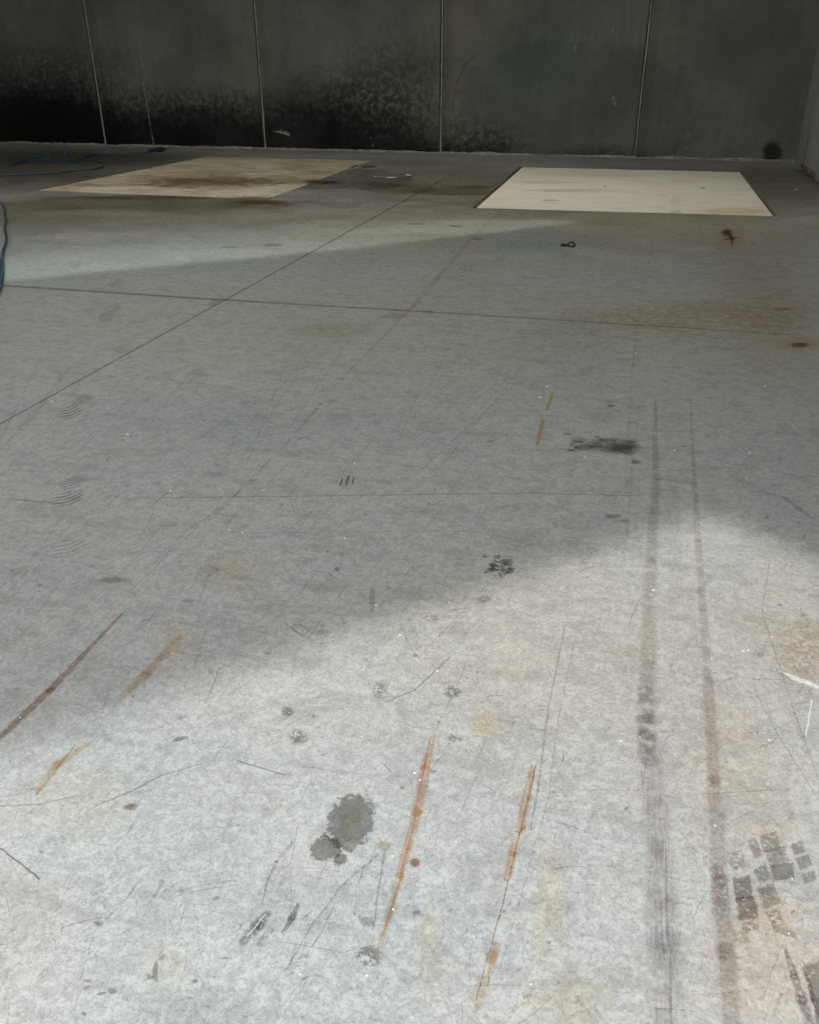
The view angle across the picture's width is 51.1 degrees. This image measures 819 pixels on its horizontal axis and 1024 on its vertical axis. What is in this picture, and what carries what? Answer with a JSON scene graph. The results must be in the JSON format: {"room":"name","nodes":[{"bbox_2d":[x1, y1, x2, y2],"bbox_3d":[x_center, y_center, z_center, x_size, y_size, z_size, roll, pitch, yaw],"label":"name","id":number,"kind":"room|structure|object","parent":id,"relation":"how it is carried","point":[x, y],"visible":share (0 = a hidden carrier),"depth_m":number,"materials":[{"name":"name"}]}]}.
{"room":"empty warehouse","nodes":[
{"label":"empty warehouse","id":0,"kind":"room"},
{"bbox_2d":[0,143,818,1023],"bbox_3d":[-4.559,-2.047,7.401,17.860,0.034,24.300,7,28,13],"label":"floor","id":1,"kind":"structure","parent":0,"point":[409,592],"depth_m":2.92,"materials":[{"name":"concrete"}]},
{"bbox_2d":[0,142,166,291],"bbox_3d":[-5.423,-4.489,11.671,2.824,0.323,12.543,-4,28,-7],"label":"garden hose","id":2,"kind":"object","parent":1,"relation":"on","point":[158,149],"visible":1,"depth_m":15.04,"materials":[{"name":"blue rubber"}]},
{"bbox_2d":[39,157,370,198],"bbox_3d":[-2.963,-5.485,13.942,3.535,0.030,5.190,7,28,13],"label":"plywood sheet","id":3,"kind":"object","parent":1,"relation":"on","point":[222,177],"visible":0.83,"depth_m":13.45,"materials":[{"name":"beige wood"}]},
{"bbox_2d":[560,241,575,246],"bbox_3d":[1.546,-2.611,8.352,0.149,0.046,0.066,9,29,18],"label":"clip","id":4,"kind":"object","parent":1,"relation":"on","point":[561,244],"visible":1,"depth_m":8.35,"materials":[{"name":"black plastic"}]},
{"bbox_2d":[477,167,772,215],"bbox_3d":[3.070,-4.631,12.281,3.540,0.030,4.790,7,28,13],"label":"plywood sheet","id":5,"kind":"object","parent":1,"relation":"on","point":[571,189],"visible":0.9,"depth_m":11.87,"materials":[{"name":"beige wood"}]},
{"bbox_2d":[0,0,818,159],"bbox_3d":[-1.838,-9.364,16.550,18.270,4.400,0.183,7,29,14],"label":"wall","id":6,"kind":"structure","parent":0,"point":[707,79],"depth_m":16.35,"materials":[{"name":"concrete"}]},
{"bbox_2d":[0,141,794,161],"bbox_3d":[-1.887,-7.387,17.454,18.230,0.057,0.084,7,29,14],"label":"trim","id":7,"kind":"structure","parent":6,"relation":"attached to","point":[15,142],"depth_m":16.96,"materials":[{"name":"grey concrete"}]},
{"bbox_2d":[795,39,818,181],"bbox_3d":[3.796,-2.788,3.996,0.183,4.400,24.000,7,29,14],"label":"wall","id":8,"kind":"structure","parent":0,"point":[807,156],"depth_m":14.11,"materials":[{"name":"grey concrete"}]}
]}

